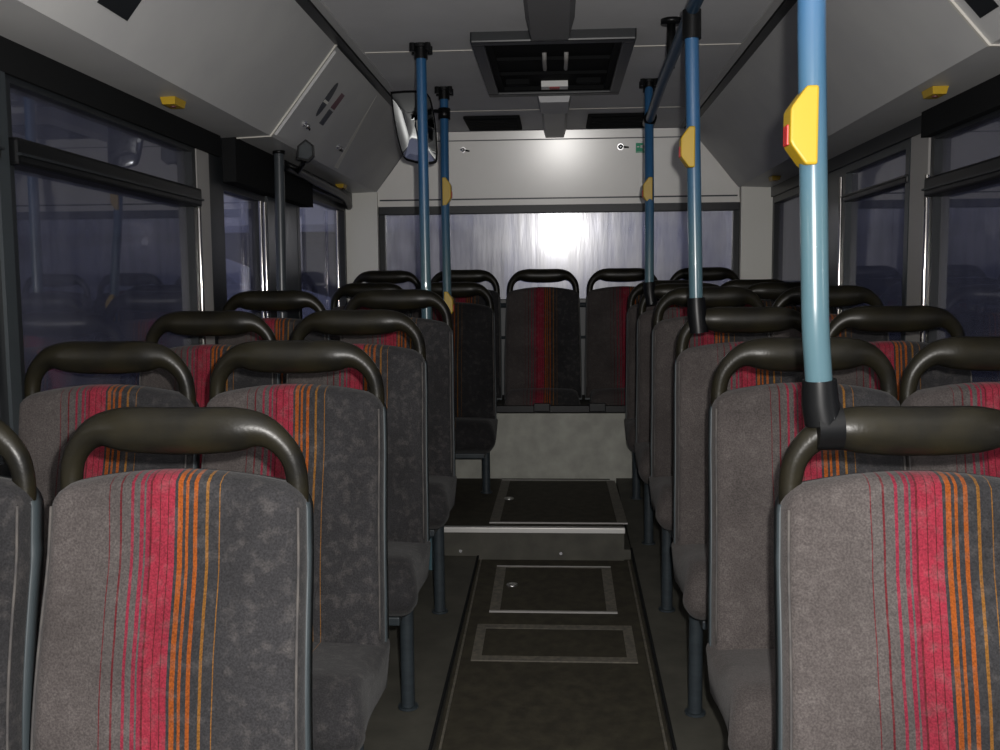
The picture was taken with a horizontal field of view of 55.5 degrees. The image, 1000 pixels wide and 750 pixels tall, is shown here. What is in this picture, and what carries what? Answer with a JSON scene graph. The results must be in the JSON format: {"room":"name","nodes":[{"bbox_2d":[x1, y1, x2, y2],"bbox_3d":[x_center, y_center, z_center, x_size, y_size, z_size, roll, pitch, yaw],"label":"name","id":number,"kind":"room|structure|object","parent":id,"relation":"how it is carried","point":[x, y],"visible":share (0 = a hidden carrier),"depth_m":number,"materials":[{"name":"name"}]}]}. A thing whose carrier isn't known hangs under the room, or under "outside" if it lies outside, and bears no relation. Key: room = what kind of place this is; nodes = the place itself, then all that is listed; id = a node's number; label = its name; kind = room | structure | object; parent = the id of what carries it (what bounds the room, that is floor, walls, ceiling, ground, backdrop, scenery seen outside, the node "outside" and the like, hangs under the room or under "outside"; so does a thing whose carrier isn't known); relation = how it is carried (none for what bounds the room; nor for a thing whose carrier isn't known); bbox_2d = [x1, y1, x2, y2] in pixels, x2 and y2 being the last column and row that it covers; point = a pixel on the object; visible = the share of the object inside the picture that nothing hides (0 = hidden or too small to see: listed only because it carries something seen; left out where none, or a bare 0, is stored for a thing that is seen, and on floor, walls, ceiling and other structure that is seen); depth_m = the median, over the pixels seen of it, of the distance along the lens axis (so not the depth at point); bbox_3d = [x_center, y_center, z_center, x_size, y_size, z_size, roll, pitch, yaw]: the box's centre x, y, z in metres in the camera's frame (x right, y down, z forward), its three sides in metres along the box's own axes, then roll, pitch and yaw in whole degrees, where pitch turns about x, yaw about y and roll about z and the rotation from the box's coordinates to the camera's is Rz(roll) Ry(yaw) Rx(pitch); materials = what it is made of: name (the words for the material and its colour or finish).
{"room":"transit interior","nodes":[
{"label":"transit interior","id":0,"kind":"room"},
{"bbox_2d":[0,0,402,192],"bbox_3d":[-0.877,-0.881,1.900,0.445,0.348,6.830,0,5,3],"label":"ceiling","id":1,"kind":"structure","parent":0,"point":[238,67],"depth_m":2.65,"materials":[{"name":"plastic"}]},
{"bbox_2d":[0,36,220,156],"bbox_3d":[-1.151,-0.589,0.922,0.070,0.090,4.800,0,5,3],"label":"trim","id":2,"kind":"structure","parent":1,"relation":"attached to","point":[18,61],"depth_m":2.42,"materials":[{"name":"black plastic"}]},
{"bbox_2d":[97,0,141,20],"bbox_3d":[-0.810,-0.827,2.057,0.063,0.080,0.140,0,5,3],"label":"label","id":3,"kind":"object","parent":1,"relation":"attached to","point":[124,9],"visible":1,"depth_m":2.08,"materials":[{"name":"black"}]},
{"bbox_2d":[222,137,312,207],"bbox_3d":[-0.954,-0.815,3.877,0.110,0.170,1.060,0,5,3],"label":"trim","id":4,"kind":"structure","parent":1,"relation":"attached to","point":[246,166],"depth_m":3.58,"materials":[{"name":"plastic"}]},
{"bbox_2d":[236,45,337,138],"bbox_3d":[-0.753,-0.996,3.336,0.379,0.321,0.010,0,5,3],"label":"trim","id":5,"kind":"structure","parent":1,"relation":"attached to","point":[335,46],"depth_m":3.33,"materials":[{"name":"grey"}]},
{"bbox_2d":[274,51,376,168],"bbox_3d":[-0.659,-1.038,3.837,0.233,0.292,0.985,0,5,3],"label":"flap","id":6,"kind":"object","parent":1,"relation":"attached to","point":[345,121],"visible":0.93,"depth_m":3.67,"materials":[{"name":"plastic"}]},
{"bbox_2d":[364,556,670,749],"bbox_3d":[-0.380,1.171,1.184,1.470,0.492,5.100,0,5,3],"label":"floor","id":7,"kind":"structure","parent":0,"point":[496,705],"depth_m":2.66,"materials":[{"name":"rubber"}]},
{"bbox_2d":[30,407,313,749],"bbox_3d":[-0.486,0.558,1.283,0.426,0.988,0.466,0,5,3],"label":"seat","id":8,"kind":"object","parent":7,"relation":"on","point":[177,607],"visible":1,"depth_m":1.40,"materials":[{"name":"grey fabric"}]},
{"bbox_2d":[201,340,389,749],"bbox_3d":[-0.445,0.450,1.905,0.426,1.021,0.466,0,5,3],"label":"seat","id":9,"kind":"object","parent":7,"relation":"on","point":[341,433],"visible":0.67,"depth_m":2.01,"materials":[{"name":"grey fabric"}]},
{"bbox_2d":[312,638,389,749],"bbox_3d":[-0.439,0.627,1.880,0.412,0.164,0.386,0,5,3],"label":"seat cushion","id":10,"kind":"object","parent":9,"relation":"on","point":[349,675],"depth_m":1.76,"materials":[{"name":"fabric"}]},
{"bbox_2d":[286,309,430,711],"bbox_3d":[-0.402,0.352,2.507,0.426,1.040,0.466,0,5,3],"label":"seat","id":11,"kind":"object","parent":7,"relation":"on","point":[404,371],"visible":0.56,"depth_m":2.60,"materials":[{"name":"grey fabric"}]},
{"bbox_2d":[388,540,430,616],"bbox_3d":[-0.396,0.520,2.482,0.412,0.164,0.386,0,5,3],"label":"seat cushion","id":12,"kind":"object","parent":11,"relation":"on","point":[408,560],"depth_m":2.33,"materials":[{"name":"fabric"}]},
{"bbox_2d":[340,289,456,614],"bbox_3d":[-0.359,0.249,3.139,0.426,1.061,0.466,0,5,3],"label":"seat","id":13,"kind":"object","parent":7,"relation":"on","point":[438,336],"visible":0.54,"depth_m":3.23,"materials":[{"name":"grey fabric"}]},
{"bbox_2d":[429,475,456,528],"bbox_3d":[-0.353,0.406,3.112,0.412,0.164,0.386,0,5,3],"label":"seat cushion","id":14,"kind":"object","parent":13,"relation":"on","point":[442,488],"depth_m":2.95,"materials":[{"name":"fabric"}]},
{"bbox_2d":[409,42,433,569],"bbox_3d":[-0.273,-0.225,3.456,0.076,1.902,0.076,0,5,3],"label":"pole","id":15,"kind":"object","parent":7,"relation":"on","point":[420,51],"visible":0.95,"depth_m":3.40,"materials":[{"name":"blue metal"}]},
{"bbox_2d":[428,555,478,749],"bbox_3d":[-0.236,1.069,1.166,0.008,0.292,5.100,0,5,3],"label":"trim","id":16,"kind":"structure","parent":7,"relation":"attached to","point":[477,557],"depth_m":2.76,"materials":[{"name":"metal"}]},
{"bbox_2d":[438,559,481,749],"bbox_3d":[-0.224,1.153,1.163,0.006,0.433,5.080,0,5,3],"label":"trim","id":17,"kind":"structure","parent":7,"relation":"attached to","point":[468,617],"depth_m":2.82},
{"bbox_2d":[489,565,616,613],"bbox_3d":[0.190,0.758,3.379,0.428,0.040,0.414,0,5,3],"label":"floor hatch","id":18,"kind":"object","parent":7,"relation":"on","point":[516,588],"visible":1,"depth_m":3.36,"materials":[{"name":"rubber"}]},
{"bbox_2d":[471,624,637,663],"bbox_3d":[0.168,0.833,2.956,0.498,0.025,0.250,0,5,3],"label":"floor hatch","id":19,"kind":"object","parent":7,"relation":"on","point":[492,642],"visible":1,"depth_m":2.95,"materials":[{"name":"metal"}]},
{"bbox_2d":[628,560,667,749],"bbox_3d":[0.341,1.152,1.129,0.006,0.433,5.080,0,5,3],"label":"trim","id":20,"kind":"structure","parent":7,"relation":"attached to","point":[645,644],"depth_m":2.79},
{"bbox_2d":[444,478,622,526],"bbox_3d":[-0.212,0.623,4.223,1.440,0.160,1.060,0,5,3],"label":"deck","id":21,"kind":"object","parent":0,"point":[472,507],"visible":0.14,"depth_m":4.04,"materials":[{"name":"rubber"}]},
{"bbox_2d":[273,150,287,317],"bbox_3d":[-0.855,-0.090,3.747,0.047,1.574,0.084,0,5,3],"label":"pole","id":22,"kind":"object","parent":21,"relation":"on","point":[279,175],"visible":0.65,"depth_m":3.70,"materials":[{"name":"metal"}]},
{"bbox_2d":[434,86,453,314],"bbox_3d":[-0.236,-0.340,4.092,0.081,1.785,0.236,0,5,3],"label":"pole","id":23,"kind":"object","parent":21,"relation":"on","point":[444,93],"visible":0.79,"depth_m":4.07,"materials":[{"name":"blue metal"}]},
{"bbox_2d":[391,90,449,164],"bbox_3d":[-0.305,-1.032,3.994,0.298,0.301,0.125,-5,7,-43],"label":"mirror","id":24,"kind":"object","parent":23,"relation":"attached to","point":[404,103],"visible":0.88,"depth_m":3.94,"materials":[{"name":"black mirror"}]},
{"bbox_2d":[412,282,497,493],"bbox_3d":[-0.222,0.055,4.320,0.426,0.954,0.466,0,5,3],"label":"seat","id":25,"kind":"object","parent":21,"relation":"on","point":[473,325],"visible":0.61,"depth_m":4.41,"materials":[{"name":"grey fabric"}]},
{"bbox_2d":[330,283,411,340],"bbox_3d":[-0.626,-0.032,4.337,0.409,0.776,0.466,0,5,3],"label":"seat","id":26,"kind":"object","parent":25,"relation":"attached to","point":[351,289],"visible":0.13,"depth_m":4.48,"materials":[{"name":"black plastic"}]},
{"bbox_2d":[455,417,497,452],"bbox_3d":[-0.215,0.265,4.298,0.412,0.164,0.386,0,5,3],"label":"seat cushion","id":27,"kind":"object","parent":25,"relation":"on","point":[472,434],"depth_m":4.11,"materials":[{"name":"fabric"}]},
{"bbox_2d":[444,532,623,560],"bbox_3d":[0.116,0.672,3.668,0.722,0.140,0.012,0,5,3],"label":"step riser","id":28,"kind":"structure","parent":21,"relation":"attached to","point":[493,546],"depth_m":3.66,"materials":[{"name":"metal"}]},
{"bbox_2d":[444,526,624,533],"bbox_3d":[0.117,0.596,3.661,0.725,0.020,0.028,0,5,3],"label":"step nosing","id":29,"kind":"structure","parent":21,"relation":"attached to","point":[466,529],"depth_m":3.65,"materials":[{"name":"grey"}]},
{"bbox_2d":[489,479,627,523],"bbox_3d":[0.253,0.540,4.135,0.540,0.010,0.844,0,5,3],"label":"floor hatch","id":30,"kind":"object","parent":21,"relation":"on","point":[517,501],"visible":1,"depth_m":4.06,"materials":[{"name":"rubber"}]},
{"bbox_2d":[501,307,585,394],"bbox_3d":[0.319,-0.111,5.346,2.370,0.565,0.029,0,5,3],"label":"wall","id":31,"kind":"structure","parent":0,"point":[582,309],"depth_m":5.33,"materials":[{"name":"grey"}]},
{"bbox_2d":[497,395,589,404],"bbox_3d":[0.299,0.162,4.990,2.370,0.035,0.770,0,5,3],"label":"platform","id":32,"kind":"object","parent":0,"point":[583,401],"visible":0.07,"depth_m":5.02,"materials":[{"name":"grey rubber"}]},
{"bbox_2d":[350,270,420,312],"bbox_3d":[-0.620,-0.158,4.939,0.409,0.776,0.466,0,5,3],"label":"seat","id":33,"kind":"object","parent":32,"relation":"on","point":[388,276],"visible":0.14,"depth_m":5.08,"materials":[{"name":"black plastic"}]},
{"bbox_2d":[431,269,501,401],"bbox_3d":[-0.203,-0.159,4.913,0.409,0.776,0.466,0,5,3],"label":"seat","id":34,"kind":"object","parent":32,"relation":"on","point":[476,275],"visible":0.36,"depth_m":5.05,"materials":[{"name":"grey fabric"}]},
{"bbox_2d":[504,269,581,404],"bbox_3d":[0.219,-0.160,4.888,0.409,0.776,0.466,0,5,3],"label":"seat","id":35,"kind":"object","parent":32,"relation":"on","point":[543,357],"visible":0.92,"depth_m":5.00,"materials":[{"name":"grey fabric"}]},
{"bbox_2d":[504,388,579,404],"bbox_3d":[0.219,0.138,4.875,0.380,0.164,0.386,0,5,3],"label":"seat cushion","id":36,"kind":"object","parent":35,"relation":"on","point":[513,396],"depth_m":4.70,"materials":[{"name":"fabric"}]},
{"bbox_2d":[585,268,659,404],"bbox_3d":[0.643,-0.162,4.862,0.409,0.776,0.466,0,5,3],"label":"seat","id":37,"kind":"object","parent":32,"relation":"on","point":[606,308],"visible":0.52,"depth_m":4.98,"materials":[{"name":"grey fabric"}]},
{"bbox_2d":[590,388,624,404],"bbox_3d":[0.644,0.137,4.849,0.380,0.164,0.386,0,5,3],"label":"seat cushion","id":38,"kind":"object","parent":37,"relation":"on","point":[610,396],"depth_m":4.68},
{"bbox_2d":[670,267,738,280],"bbox_3d":[1.070,-0.163,4.836,0.409,0.776,0.466,0,5,3],"label":"seat","id":39,"kind":"object","parent":32,"relation":"on","point":[709,273],"visible":0.12,"depth_m":4.98,"materials":[{"name":"black plastic"}]},
{"bbox_2d":[455,413,632,482],"bbox_3d":[0.277,0.393,4.620,2.370,0.419,0.030,0,5,3],"label":"wall","id":40,"kind":"structure","parent":0,"point":[527,445],"depth_m":4.60,"materials":[{"name":"paint"}]},
{"bbox_2d":[497,403,624,412],"bbox_3d":[0.275,0.159,4.593,2.350,0.046,0.042,0,5,3],"label":"rail","id":41,"kind":"object","parent":40,"relation":"on","point":[537,407],"visible":0.42,"depth_m":4.58,"materials":[{"name":"black plastic"}]},
{"bbox_2d":[322,0,771,131],"bbox_3d":[0.087,-1.052,1.821,1.440,0.030,6.820,0,5,3],"label":"ceiling","id":42,"kind":"structure","parent":0,"point":[374,25],"depth_m":3.33,"materials":[{"name":"plastic"}]},
{"bbox_2d":[295,0,391,106],"bbox_3d":[-0.644,-1.032,1.857,0.036,0.024,6.800,0,5,3],"label":"trim","id":43,"kind":"structure","parent":42,"relation":"attached to","point":[307,6],"depth_m":3.32,"materials":[{"name":"black"}]},
{"bbox_2d":[310,0,394,93],"bbox_3d":[-0.608,-1.035,1.855,0.028,0.018,6.800,0,5,3],"label":"trim","id":44,"kind":"structure","parent":42,"relation":"attached to","point":[319,4],"depth_m":3.29,"materials":[{"name":"black plastic"}]},
{"bbox_2d":[463,115,521,130],"bbox_3d":[-0.033,-1.302,4.924,0.284,0.022,0.360,0,5,3],"label":"ceiling vent","id":45,"kind":"object","parent":42,"relation":"in","point":[499,122],"visible":1,"depth_m":4.84,"materials":[{"name":"black plastic"}]},
{"bbox_2d":[523,0,575,39],"bbox_3d":[0.114,-1.040,2.284,0.158,0.073,1.540,0,5,3],"label":"housing","id":46,"kind":"object","parent":42,"relation":"attached to","point":[545,19],"visible":1,"depth_m":2.81,"materials":[{"name":"grey"}]},
{"bbox_2d":[470,28,636,96],"bbox_3d":[0.206,-1.192,3.655,0.561,0.050,0.925,0,5,3],"label":"roof hatch","id":47,"kind":"object","parent":42,"relation":"attached to","point":[591,61],"visible":0.91,"depth_m":3.56,"materials":[{"name":"black"}]},
{"bbox_2d":[537,96,570,113],"bbox_3d":[0.243,-1.224,4.251,0.154,0.058,0.300,0,5,3],"label":"housing","id":48,"kind":"object","parent":42,"relation":"attached to","point":[547,104],"visible":0.79,"depth_m":4.18,"materials":[{"name":"grey plastic"}]},
{"bbox_2d":[542,113,566,137],"bbox_3d":[0.274,-1.274,4.768,0.127,0.050,0.760,0,5,3],"label":"housing","id":49,"kind":"object","parent":42,"relation":"attached to","point":[554,125],"visible":0.71,"depth_m":4.77,"materials":[{"name":"grey plastic"}]},
{"bbox_2d":[586,113,643,128],"bbox_3d":[0.605,-1.304,4.886,0.316,0.022,0.360,0,5,3],"label":"ceiling vent","id":50,"kind":"object","parent":42,"relation":"in","point":[599,120],"visible":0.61,"depth_m":4.82,"materials":[{"name":"black plastic"}]},
{"bbox_2d":[642,0,703,127],"bbox_3d":[0.515,-0.989,2.391,0.076,0.203,3.193,0,5,3],"label":"rail","id":51,"kind":"object","parent":42,"relation":"attached to","point":[675,43],"visible":0.95,"depth_m":3.07,"materials":[{"name":"blue metal"}]},
{"bbox_2d":[678,0,783,127],"bbox_3d":[0.774,-1.039,1.771,0.028,0.018,6.800,0,5,3],"label":"trim","id":52,"kind":"structure","parent":42,"relation":"attached to","point":[774,4],"depth_m":3.43,"materials":[{"name":"black plastic"}]},
{"bbox_2d":[684,0,796,128],"bbox_3d":[0.810,-1.036,1.769,0.036,0.024,6.800,0,5,3],"label":"trim","id":53,"kind":"structure","parent":42,"relation":"attached to","point":[785,6],"depth_m":3.44,"materials":[{"name":"black"}]},
{"bbox_2d":[616,478,728,749],"bbox_3d":[0.831,1.071,1.585,0.900,0.609,6.060,0,5,3],"label":"floor","id":54,"kind":"structure","parent":0,"point":[669,631],"depth_m":2.87,"materials":[{"name":"grey rubber"}]},
{"bbox_2d":[630,548,676,749],"bbox_3d":[0.353,1.107,1.134,0.008,0.434,5.100,0,5,3],"label":"trim","id":55,"kind":"structure","parent":54,"relation":"attached to","point":[631,549],"depth_m":2.74,"materials":[{"name":"metal"}]},
{"bbox_2d":[624,280,688,499],"bbox_3d":[0.770,0.064,4.261,0.426,0.979,0.466,0,5,3],"label":"seat","id":56,"kind":"object","parent":54,"relation":"on","point":[632,310],"visible":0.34,"depth_m":4.37,"materials":[{"name":"grey fabric"}]},
{"bbox_2d":[624,418,635,452],"bbox_3d":[0.762,0.262,4.239,0.412,0.164,0.386,0,5,3],"label":"seat cushion","id":57,"kind":"object","parent":56,"relation":"on","point":[630,424],"depth_m":4.09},
{"bbox_2d":[720,279,796,306],"bbox_3d":[1.170,-0.038,4.228,0.409,0.776,0.466,0,5,3],"label":"seat","id":58,"kind":"object","parent":56,"relation":"attached to","point":[745,283],"visible":0.07,"depth_m":4.37,"materials":[{"name":"black plastic"}]},
{"bbox_2d":[634,283,719,544],"bbox_3d":[0.736,0.149,3.688,0.426,1.010,0.466,0,5,3],"label":"seat","id":59,"kind":"object","parent":54,"relation":"on","point":[644,328],"visible":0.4,"depth_m":3.79,"materials":[{"name":"grey fabric"}]},
{"bbox_2d":[634,442,649,483],"bbox_3d":[0.728,0.331,3.664,0.412,0.164,0.386,0,5,3],"label":"seat cushion","id":60,"kind":"object","parent":59,"relation":"on","point":[642,449],"depth_m":3.52,"materials":[{"name":"fabric"}]},
{"bbox_2d":[639,78,657,305],"bbox_3d":[0.620,-0.758,3.921,0.078,0.938,0.270,0,5,3],"label":"pole","id":61,"kind":"object","parent":59,"relation":"attached to","point":[648,85],"visible":0.89,"depth_m":3.84,"materials":[{"name":"blue metal"}]},
{"bbox_2d":[736,282,832,313],"bbox_3d":[1.136,0.031,3.653,0.409,0.776,0.466,0,5,3],"label":"seat","id":62,"kind":"object","parent":59,"relation":"attached to","point":[765,290],"visible":0.07,"depth_m":3.80,"materials":[{"name":"black plastic"}]},
{"bbox_2d":[649,286,768,612],"bbox_3d":[0.699,0.238,3.074,0.426,1.046,0.466,0,5,3],"label":"seat","id":63,"kind":"object","parent":54,"relation":"on","point":[664,334],"visible":0.42,"depth_m":3.19,"materials":[{"name":"grey fabric"}]},
{"bbox_2d":[649,476,672,530],"bbox_3d":[0.691,0.403,3.049,0.412,0.164,0.386,0,5,3],"label":"seat cushion","id":64,"kind":"object","parent":63,"relation":"on","point":[661,487],"depth_m":2.91,"materials":[{"name":"fabric"}]},
{"bbox_2d":[769,285,888,341],"bbox_3d":[1.099,0.103,3.038,0.409,0.776,0.466,0,5,3],"label":"seat","id":65,"kind":"object","parent":63,"relation":"attached to","point":[841,295],"visible":0.19,"depth_m":3.18,"materials":[{"name":"black plastic"}]},
{"bbox_2d":[671,306,804,717],"bbox_3d":[0.661,0.350,2.443,0.426,1.042,0.466,0,5,3],"label":"seat","id":66,"kind":"object","parent":54,"relation":"on","point":[694,367],"visible":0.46,"depth_m":2.56,"materials":[{"name":"grey fabric"}]},
{"bbox_2d":[671,542,707,619],"bbox_3d":[0.652,0.516,2.418,0.412,0.164,0.386,0,5,3],"label":"seat cushion","id":67,"kind":"object","parent":66,"relation":"on","point":[690,559],"depth_m":2.29,"materials":[{"name":"fabric"}]},
{"bbox_2d":[678,8,708,333],"bbox_3d":[0.522,-0.541,2.561,0.092,0.858,0.054,-2,5,-17],"label":"pole","id":68,"kind":"object","parent":66,"relation":"attached to","point":[689,150],"visible":0.96,"depth_m":2.54,"materials":[{"name":"blue metal"}]},
{"bbox_2d":[830,305,971,399],"bbox_3d":[1.061,0.216,2.407,0.409,0.776,0.466,0,5,3],"label":"seat","id":69,"kind":"object","parent":66,"relation":"attached to","point":[915,318],"visible":0.24,"depth_m":2.54,"materials":[{"name":"black plastic"}]},
{"bbox_2d":[706,337,905,749],"bbox_3d":[0.625,0.457,1.841,0.426,1.041,0.466,0,5,3],"label":"seat","id":70,"kind":"object","parent":54,"relation":"on","point":[751,429],"visible":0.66,"depth_m":1.95,"materials":[{"name":"grey fabric"}]},
{"bbox_2d":[706,643,775,749],"bbox_3d":[0.616,0.624,1.816,0.412,0.164,0.386,0,5,3],"label":"seat cushion","id":71,"kind":"object","parent":70,"relation":"on","point":[742,686],"depth_m":1.74,"materials":[{"name":"fabric"}]},
{"bbox_2d":[898,336,999,476],"bbox_3d":[1.024,0.324,1.805,0.409,0.776,0.466,0,5,3],"label":"seat","id":72,"kind":"object","parent":70,"relation":"attached to","point":[975,353],"visible":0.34,"depth_m":1.95,"materials":[{"name":"black plastic"}]},
{"bbox_2d":[774,406,999,749],"bbox_3d":[0.587,0.573,1.220,0.426,1.026,0.466,0,5,3],"label":"seat","id":73,"kind":"object","parent":54,"relation":"on","point":[887,583],"visible":0.96,"depth_m":1.34,"materials":[{"name":"grey fabric"}]},
{"bbox_2d":[783,0,846,449],"bbox_3d":[0.444,-0.376,1.336,0.093,0.975,0.087,0,5,3],"label":"pole","id":74,"kind":"object","parent":73,"relation":"attached to","point":[805,118],"visible":0.99,"depth_m":1.32,"materials":[{"name":"blue metal"}]},
{"bbox_2d":[700,0,999,186],"bbox_3d":[1.065,-0.887,1.782,0.485,0.348,6.830,0,5,3],"label":"ceiling","id":75,"kind":"structure","parent":0,"point":[881,55],"depth_m":2.92,"materials":[{"name":"plastic"}]},
{"bbox_2d":[771,115,921,196],"bbox_3d":[1.441,-0.905,4.091,0.070,0.070,2.250,0,5,3],"label":"trim","id":76,"kind":"structure","parent":75,"relation":"attached to","point":[911,128],"depth_m":3.55,"materials":[{"name":"black"}]},
{"bbox_2d":[921,74,999,137],"bbox_3d":[1.224,-0.586,0.683,0.085,0.095,4.610,0,5,3],"label":"trim","id":77,"kind":"structure","parent":75,"relation":"attached to","point":[982,99],"depth_m":2.68,"materials":[{"name":"black plastic"}]},
{"bbox_2d":[947,0,999,46],"bbox_3d":[1.056,-0.907,2.163,0.429,0.321,0.010,0,5,3],"label":"trim","id":78,"kind":"structure","parent":75,"relation":"attached to","point":[955,6],"depth_m":2.17,"materials":[{"name":"grey"}]},
{"bbox_2d":[965,0,998,17],"bbox_3d":[1.041,-0.829,2.080,0.062,0.070,0.090,0,5,3],"label":"label","id":79,"kind":"object","parent":75,"relation":"attached to","point":[981,8],"visible":1,"depth_m":2.09,"materials":[{"name":"black"}]},
{"bbox_3d":[0.319,-0.481,5.354,2.470,1.900,0.050,0,5,3],"label":"wall","id":80,"kind":"structure","parent":0,"visible":0},
{"bbox_2d":[346,192,379,301],"bbox_3d":[-0.773,-0.522,5.366,0.190,1.000,0.070,0,5,3],"label":"trim","id":81,"kind":"structure","parent":80,"relation":"attached to","point":[362,221],"depth_m":5.31,"materials":[{"name":"white"}]},
{"bbox_2d":[377,128,739,206],"bbox_3d":[0.311,-1.139,5.222,2.005,0.395,0.070,0,5,3],"label":"rear overhead panel","id":82,"kind":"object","parent":80,"relation":"attached to","point":[582,166],"depth_m":5.21,"materials":[{"name":"plastic"}]},
{"bbox_2d":[378,202,739,302],"bbox_3d":[0.321,-0.675,5.316,2.000,0.555,0.059,0,5,3],"label":"window","id":83,"kind":"structure","parent":80,"relation":"in","point":[715,226],"depth_m":5.31,"materials":[{"name":"black"}]},
{"bbox_2d":[739,187,772,300],"bbox_3d":[1.408,-0.530,5.234,0.180,1.000,0.070,0,5,3],"label":"trim","id":84,"kind":"structure","parent":80,"relation":"attached to","point":[756,203],"depth_m":5.18,"materials":[{"name":"white"}]},
{"bbox_3d":[-1.086,0.871,2.105,0.050,1.310,6.900,0,5,3],"label":"wall","id":85,"kind":"structure","parent":0,"visible":0},
{"bbox_2d":[0,141,10,476],"bbox_3d":[-1.173,-0.076,0.295,0.079,0.900,3.460,0,5,3],"label":"window","id":86,"kind":"structure","parent":85,"relation":"in","point":[4,407],"depth_m":2.02,"materials":[{"name":"black"}]},
{"bbox_2d":[0,71,21,434],"bbox_3d":[-1.075,-0.253,2.034,0.050,0.940,0.040,0,5,3],"label":"trim","id":87,"kind":"structure","parent":85,"relation":"attached to","point":[7,255],"depth_m":2.03,"materials":[{"name":"grey"}]},
{"bbox_2d":[0,420,43,749],"bbox_3d":[-0.924,0.454,1.301,0.409,0.776,0.466,0,5,3],"label":"seat","id":88,"kind":"object","parent":85,"relation":"attached to","point":[21,501],"visible":0.98,"depth_m":1.43,"materials":[{"name":"fabric"}]},
{"bbox_2d":[10,341,199,624],"bbox_3d":[-0.874,0.330,1.920,0.409,0.776,0.466,0,5,3],"label":"seat","id":89,"kind":"object","parent":85,"relation":"attached to","point":[48,419],"visible":0.35,"depth_m":2.06,"materials":[{"name":"fabric"}]},
{"bbox_2d":[5,74,205,399],"bbox_3d":[-1.034,-0.271,2.601,0.079,0.875,1.096,0,5,3],"label":"window","id":90,"kind":"structure","parent":85,"relation":"in","point":[104,206],"depth_m":2.46,"materials":[{"name":"black"}]},
{"bbox_2d":[195,149,214,343],"bbox_3d":[-1.012,-0.347,3.198,0.050,0.920,0.110,0,5,3],"label":"trim","id":91,"kind":"structure","parent":85,"relation":"attached to","point":[201,157],"depth_m":3.20,"materials":[{"name":"grey paint"}]},
{"bbox_2d":[139,311,281,468],"bbox_3d":[-0.832,0.223,2.522,0.409,0.776,0.466,0,5,3],"label":"seat","id":92,"kind":"object","parent":85,"relation":"attached to","point":[201,360],"visible":0.26,"depth_m":2.66,"materials":[{"name":"black plastic"}]},
{"bbox_2d":[208,137,226,343],"bbox_3d":[-1.010,-0.368,3.320,0.060,0.940,0.135,0,5,3],"label":"trim","id":93,"kind":"structure","parent":85,"relation":"attached to","point":[215,163],"depth_m":3.30,"materials":[{"name":"black"}]},
{"bbox_2d":[223,183,269,317],"bbox_3d":[-0.982,0.026,3.683,0.074,1.510,0.520,0,5,3],"label":"window","id":94,"kind":"structure","parent":85,"relation":"in","point":[245,212],"depth_m":3.71,"materials":[{"name":"black"}]},
{"bbox_2d":[218,290,330,383],"bbox_3d":[-0.802,0.109,3.153,0.409,0.776,0.466,0,5,3],"label":"seat","id":95,"kind":"object","parent":85,"relation":"attached to","point":[278,300],"visible":0.21,"depth_m":3.29,"materials":[{"name":"black plastic"}]},
{"bbox_2d":[257,196,299,318],"bbox_3d":[-0.955,-0.036,4.158,0.050,1.550,0.440,0,5,3],"label":"trim","id":96,"kind":"structure","parent":85,"relation":"attached to","point":[290,209],"depth_m":4.16,"materials":[{"name":"grey"}]},
{"bbox_2d":[297,185,351,318],"bbox_3d":[-0.893,-0.512,4.866,0.090,0.950,1.060,0,5,3],"label":"window","id":97,"kind":"structure","parent":85,"relation":"in","point":[316,225],"depth_m":4.87,"materials":[{"name":"black"}]},
{"bbox_2d":[296,139,314,173],"bbox_3d":[-0.778,-0.854,3.777,0.067,0.097,0.464,-2,5,-13],"label":"mirror","id":98,"kind":"object","parent":97,"relation":"attached to","point":[305,149],"visible":0.96,"depth_m":3.56,"materials":[{"name":"black plastic"}]},
{"bbox_2d":[284,159,351,209],"bbox_3d":[-0.841,-0.884,4.500,0.065,0.079,1.506,0,5,1],"label":"rail","id":99,"kind":"object","parent":97,"relation":"attached to","point":[289,167],"visible":0.92,"depth_m":4.33,"materials":[{"name":"black plastic"}]},
{"bbox_3d":[1.329,0.863,1.959,0.050,1.310,6.900,0,5,3],"label":"wall","id":100,"kind":"structure","parent":0,"visible":0},
{"bbox_2d":[771,173,828,306],"bbox_3d":[1.476,-0.481,4.655,0.050,0.885,1.080,0,5,3],"label":"window","id":101,"kind":"structure","parent":100,"relation":"in","point":[786,205],"depth_m":4.93,"materials":[{"name":"black"}]},
{"bbox_2d":[828,167,842,313],"bbox_3d":[1.438,-0.441,4.018,0.050,0.920,0.200,0,5,3],"label":"trim","id":102,"kind":"structure","parent":100,"relation":"attached to","point":[834,176],"depth_m":4.02,"materials":[{"name":"grey"}]},
{"bbox_2d":[836,138,910,340],"bbox_3d":[1.404,-0.383,3.561,0.062,0.885,0.758,0,5,3],"label":"window","id":103,"kind":"structure","parent":100,"relation":"in","point":[875,197],"depth_m":3.53,"materials":[{"name":"grey"}]},
{"bbox_2d":[905,134,930,341],"bbox_3d":[1.382,-0.359,3.098,0.050,0.920,0.150,0,5,3],"label":"trim","id":104,"kind":"structure","parent":100,"relation":"attached to","point":[920,147],"depth_m":3.09,"materials":[{"name":"grey paint"}]},
{"bbox_2d":[920,109,999,381],"bbox_3d":[1.332,-0.283,2.509,0.079,0.875,1.038,0,5,3],"label":"window","id":105,"kind":"structure","parent":100,"relation":"in","point":[962,188],"depth_m":2.77,"materials":[{"name":"black"}]},
{"label":"outside","id":106,"kind":"structure","parent":0,"visible":0},
{"bbox_3d":[1.821,-0.586,30.012,120.000,0.300,100.000,0,5,3],"label":"ground","id":107,"kind":"structure","parent":106,"visible":0},
{"bbox_2d":[387,222,503,289],"bbox_3d":[-13.589,-4.728,48.677,27.800,4.900,12.800,0,5,3],"label":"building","id":108,"kind":"structure","parent":107,"relation":"on","point":[392,228],"depth_m":41.89,"materials":[{"name":"grey"}]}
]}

